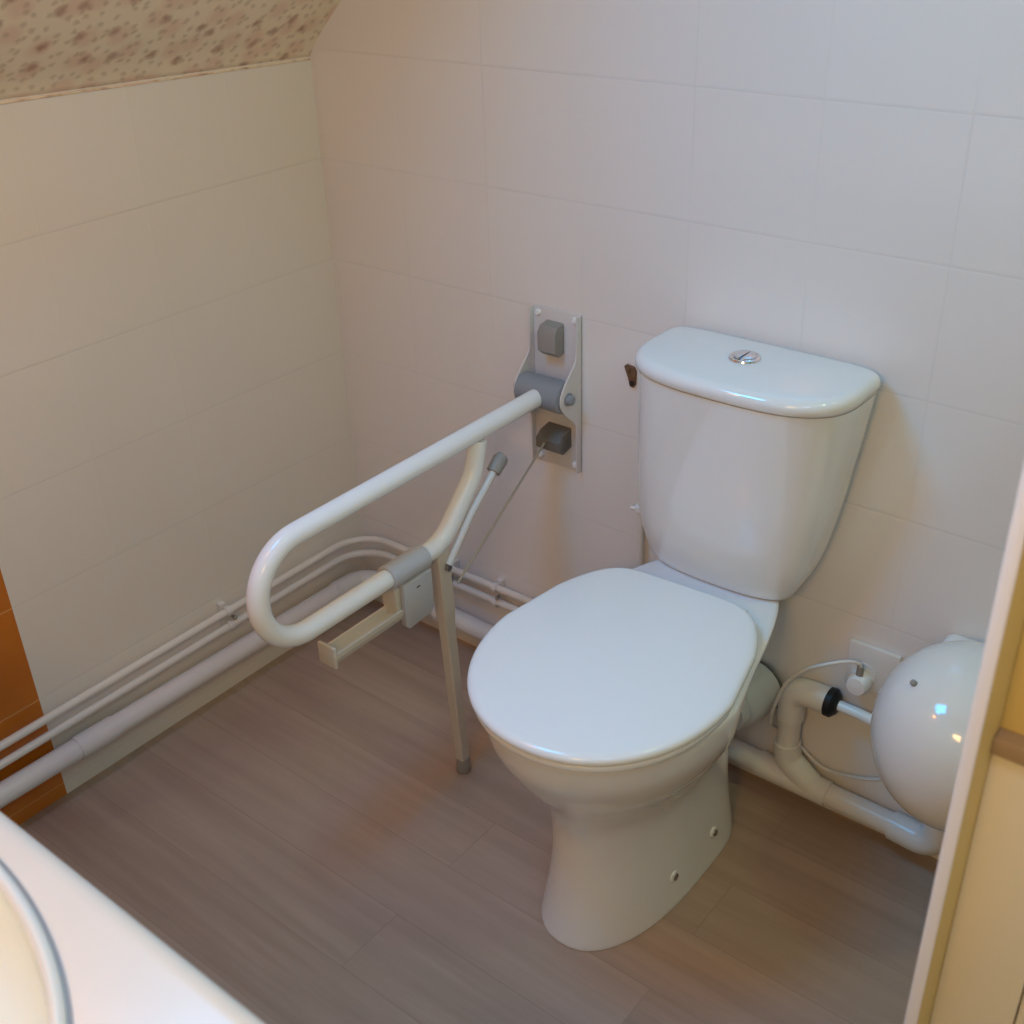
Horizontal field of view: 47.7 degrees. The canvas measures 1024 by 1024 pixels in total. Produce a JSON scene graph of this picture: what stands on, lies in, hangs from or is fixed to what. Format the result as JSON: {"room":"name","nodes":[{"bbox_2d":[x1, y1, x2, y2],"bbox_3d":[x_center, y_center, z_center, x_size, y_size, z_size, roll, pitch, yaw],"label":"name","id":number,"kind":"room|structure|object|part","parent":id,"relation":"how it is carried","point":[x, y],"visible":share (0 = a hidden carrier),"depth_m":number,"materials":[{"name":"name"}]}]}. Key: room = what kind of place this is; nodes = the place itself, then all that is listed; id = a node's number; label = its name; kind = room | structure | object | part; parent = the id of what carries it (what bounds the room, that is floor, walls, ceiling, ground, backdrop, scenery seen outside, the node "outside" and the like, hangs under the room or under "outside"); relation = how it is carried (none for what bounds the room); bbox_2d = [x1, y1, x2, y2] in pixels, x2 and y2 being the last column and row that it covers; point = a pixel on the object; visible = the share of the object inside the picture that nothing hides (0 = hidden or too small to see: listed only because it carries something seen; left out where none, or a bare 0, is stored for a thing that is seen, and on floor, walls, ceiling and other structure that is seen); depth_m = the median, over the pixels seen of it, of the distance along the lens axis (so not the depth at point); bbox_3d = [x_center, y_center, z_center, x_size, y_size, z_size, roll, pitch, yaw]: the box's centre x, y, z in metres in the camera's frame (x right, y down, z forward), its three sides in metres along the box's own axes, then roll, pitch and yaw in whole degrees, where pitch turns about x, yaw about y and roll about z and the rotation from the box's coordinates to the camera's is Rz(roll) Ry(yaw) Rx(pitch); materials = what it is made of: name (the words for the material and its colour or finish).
{"room":"bathroom","nodes":[
{"label":"bathroom","id":0,"kind":"room"},
{"bbox_2d":[0,0,340,99],"bbox_3d":[-0.048,-0.595,0.547,2.429,1.142,1.940,20,37,33],"label":"ceiling","id":1,"kind":"structure","parent":0,"point":[47,46],"depth_m":1.77,"materials":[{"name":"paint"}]},
{"bbox_2d":[0,56,366,824],"bbox_3d":[-0.981,0.031,1.791,0.100,1.250,1.900,20,37,33],"label":"wall","id":2,"kind":"structure","parent":0,"point":[174,398],"depth_m":2.07,"materials":[{"name":"white tile"}]},
{"bbox_2d":[0,58,309,103],"bbox_3d":[-0.960,-0.456,1.474,0.003,0.032,1.897,20,37,33],"label":"trim","id":3,"kind":"structure","parent":2,"relation":"attached to","point":[201,74],"depth_m":1.87,"materials":[{"name":"paper"}]},
{"bbox_2d":[217,601,236,630],"bbox_3d":[-0.574,0.212,2.341,0.036,0.060,0.020,20,37,33],"label":"clip","id":4,"kind":"object","parent":2,"relation":"attached to","point":[221,605],"visible":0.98,"depth_m":2.33,"materials":[{"name":"white plastic"}]},
{"bbox_2d":[0,549,518,769],"bbox_3d":[-0.413,0.434,1.979,0.784,0.022,1.239,20,37,33],"label":"pipe","id":5,"kind":"object","parent":2,"relation":"attached to","point":[167,663],"visible":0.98,"depth_m":2.27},
{"bbox_2d":[0,536,532,750],"bbox_3d":[-0.414,0.404,1.962,0.784,0.022,1.239,20,37,33],"label":"pipe","id":6,"kind":"object","parent":2,"relation":"attached to","point":[171,644],"visible":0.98,"depth_m":2.28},
{"bbox_2d":[18,600,938,1023],"bbox_3d":[-0.002,0.961,1.448,2.550,0.080,2.100,20,37,33],"label":"floor","id":7,"kind":"structure","parent":0,"point":[310,838],"depth_m":1.97,"materials":[{"name":"brown laminate"}]},
{"bbox_2d":[0,812,265,1023],"bbox_3d":[-0.781,0.685,1.091,1.357,0.800,0.664,20,37,33],"label":"countertop","id":8,"kind":"structure","parent":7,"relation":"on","point":[117,971],"depth_m":0.87,"materials":[{"name":"white laminate"}]},
{"bbox_2d":[0,859,72,1023],"bbox_3d":[-0.573,0.399,0.870,0.649,0.116,0.397,20,37,33],"label":"washbasin","id":9,"kind":"object","parent":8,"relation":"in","point":[34,989],"visible":1,"depth_m":0.89,"materials":[{"name":"white ceramic"}]},
{"bbox_3d":[-0.573,0.402,0.871,0.618,0.110,0.366,20,37,33],"label":"bowl","id":10,"kind":"part","parent":9,"relation":"part of","materials":[{"name":"white ceramic"}]},
{"bbox_2d":[467,327,880,951],"bbox_3d":[0.202,0.231,1.761,0.401,0.862,0.615,20,37,33],"label":"toilet","id":11,"kind":"object","parent":7,"relation":"on","point":[615,697],"visible":1,"depth_m":1.70,"materials":[{"name":"white ceramic"}]},
{"bbox_3d":[0.145,0.229,1.693,0.377,0.013,0.447,20,37,33],"label":"seat","id":12,"kind":"part","parent":11,"relation":"part of","materials":[{"name":"white plastic"}]},
{"bbox_3d":[0.144,0.213,1.683,0.386,0.020,0.455,20,37,33],"label":"lid","id":13,"kind":"part","parent":11,"relation":"part of","materials":[{"name":"white plastic"}]},
{"bbox_3d":[0.341,-0.205,1.687,0.353,0.029,0.188,20,37,33],"label":"cistern lid","id":14,"kind":"part","parent":11,"relation":"part of","materials":[{"name":"white ceramic"}]},
{"bbox_2d":[904,465,1023,1023],"bbox_3d":[0.718,0.426,1.013,0.586,1.238,0.435,20,37,33],"label":"door","id":15,"kind":"structure","parent":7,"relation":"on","point":[969,969],"depth_m":0.96,"materials":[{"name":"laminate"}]},
{"bbox_3d":[0.429,0.550,1.118,0.068,0.816,0.017,20,37,33],"label":"fixed panel","id":16,"kind":"part","parent":15,"relation":"part of","materials":[{"name":"beige laminate"}]},
{"bbox_3d":[0.607,0.109,0.694,0.558,0.326,0.012,20,37,33],"label":"panel","id":17,"kind":"part","parent":15,"relation":"part of","materials":[{"name":"yellow laminate"}]},
{"bbox_3d":[0.648,0.631,0.965,0.487,0.816,0.017,20,37,33],"label":"door","id":18,"kind":"part","parent":15,"relation":"part of","materials":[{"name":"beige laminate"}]},
{"bbox_2d":[310,0,1023,859],"bbox_3d":[0.583,-0.498,1.513,2.550,2.350,0.100,20,37,33],"label":"wall","id":19,"kind":"structure","parent":0,"point":[840,180],"depth_m":1.78,"materials":[{"name":"white tile"}]},
{"bbox_2d":[246,304,581,773],"bbox_3d":[-0.135,0.154,1.956,0.128,0.822,0.728,20,37,33],"label":"grab rail","id":20,"kind":"object","parent":19,"relation":"attached to","point":[547,385],"visible":0.99,"depth_m":1.94,"materials":[{"name":"white metal"}]},
{"bbox_2d":[317,544,433,669],"bbox_3d":[-0.216,0.153,1.842,0.043,0.122,0.225,20,37,33],"label":"toilet roll holder","id":21,"kind":"object","parent":20,"relation":"attached to","point":[410,600],"visible":0.93,"depth_m":1.86,"materials":[{"name":"grey plastic"}]},
{"bbox_3d":[-0.196,0.141,1.871,0.032,0.057,0.013,20,37,33],"label":"plate","id":22,"kind":"part","parent":21,"relation":"part of","materials":[{"name":"beige plastic"}]},
{"bbox_3d":[-0.156,0.142,1.895,0.014,0.085,0.067,20,37,33],"label":"plate","id":23,"kind":"part","parent":21,"relation":"part of","materials":[{"name":"grey plastic"}]},
{"bbox_3d":[-0.109,0.261,2.050,0.025,0.481,0.050,20,37,33],"label":"support leg","id":24,"kind":"part","parent":20,"relation":"part of","materials":[{"name":"beige plastic"}]},
{"bbox_3d":[-0.066,0.006,1.946,0.015,0.138,0.142,20,37,33],"label":"latch lever","id":25,"kind":"part","parent":20,"relation":"part of","materials":[{"name":"white metal"}]},
{"bbox_3d":[-0.016,-0.003,2.032,0.004,0.159,0.275,18,36,31],"label":"control rod","id":26,"kind":"part","parent":20,"relation":"part of","materials":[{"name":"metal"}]},
{"bbox_3d":[0.082,-0.219,2.069,0.104,0.302,0.004,20,37,33],"label":"wall plate","id":27,"kind":"part","parent":20,"relation":"part of","materials":[{"name":"white metal"}]},
{"bbox_2d":[451,559,460,581],"bbox_3d":[-0.125,0.133,2.450,0.020,0.060,0.036,20,37,33],"label":"clip","id":28,"kind":"object","parent":19,"relation":"attached to","point":[456,563],"visible":0.18,"depth_m":2.44,"materials":[{"name":"white plastic"}]},
{"bbox_2d":[0,570,944,854],"bbox_3d":[-0.186,0.517,1.830,1.369,0.250,1.245,20,37,33],"label":"pipe","id":29,"kind":"object","parent":19,"relation":"attached to","point":[787,768],"visible":0.76,"depth_m":2.06,"materials":[{"name":"white plastic"}]},
{"bbox_2d":[432,605,437,621],"bbox_3d":[-0.151,0.213,2.509,0.035,0.051,0.054,20,37,33],"label":"clip","id":30,"kind":"object","parent":29,"relation":"attached to","point":[434,617],"visible":0.12,"depth_m":2.49,"materials":[{"name":"white plastic"}]},
{"bbox_2d":[837,700,871,725],"bbox_3d":[0.571,0.333,1.904,0.084,0.020,0.021,24,39,37],"label":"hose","id":31,"kind":"object","parent":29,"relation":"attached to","point":[846,708],"visible":0.75,"depth_m":1.90,"materials":[{"name":"white plastic"}]},
{"bbox_2d":[490,577,505,607],"bbox_3d":[-0.027,0.169,2.381,0.020,0.060,0.036,20,37,33],"label":"clip","id":32,"kind":"object","parent":19,"relation":"attached to","point":[499,581],"visible":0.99,"depth_m":2.38,"materials":[{"name":"white plastic"}]},
{"bbox_2d":[624,364,636,387],"bbox_3d":[0.199,-0.229,1.950,0.023,0.039,0.009,20,37,33],"label":"wall bracket","id":33,"kind":"object","parent":19,"relation":"attached to","point":[631,371],"visible":1,"depth_m":1.95,"materials":[{"name":"brown metal"}]},
{"bbox_2d":[630,496,643,566],"bbox_3d":[0.226,0.021,2.058,0.030,0.510,0.024,20,37,33],"label":"pipe","id":34,"kind":"object","parent":19,"relation":"attached to","point":[640,529],"visible":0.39,"depth_m":2.07,"materials":[{"name":"white plastic"}]},
{"bbox_2d":[735,661,781,731],"bbox_3d":[0.403,0.324,2.024,0.105,0.101,0.101,-26,38,-36],"label":"pipe","id":35,"kind":"object","parent":19,"relation":"attached to","point":[765,686],"visible":0.37,"depth_m":1.99,"materials":[{"name":"grey plastic"}]},
{"bbox_2d":[845,638,901,693],"bbox_3d":[0.587,0.256,1.883,0.086,0.086,0.012,20,37,33],"label":"wall socket","id":36,"kind":"object","parent":19,"relation":"attached to","point":[879,663],"visible":0.6,"depth_m":1.88,"materials":[{"name":"white plastic"}]},
{"bbox_2d":[769,660,880,781],"bbox_3d":[0.552,0.358,1.920,0.073,0.268,0.270,-25,37,-35],"label":"power cord","id":37,"kind":"object","parent":36,"relation":"attached to","point":[859,681],"visible":0.83,"depth_m":1.89,"materials":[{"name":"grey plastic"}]},
{"bbox_2d":[870,633,984,831],"bbox_3d":[0.653,0.320,1.668,0.259,0.275,0.300,10,32,19],"label":"sink","id":38,"kind":"object","parent":19,"relation":"attached to","point":[921,711],"visible":0.62,"depth_m":1.58,"materials":[{"name":"white ceramic"}]}
]}

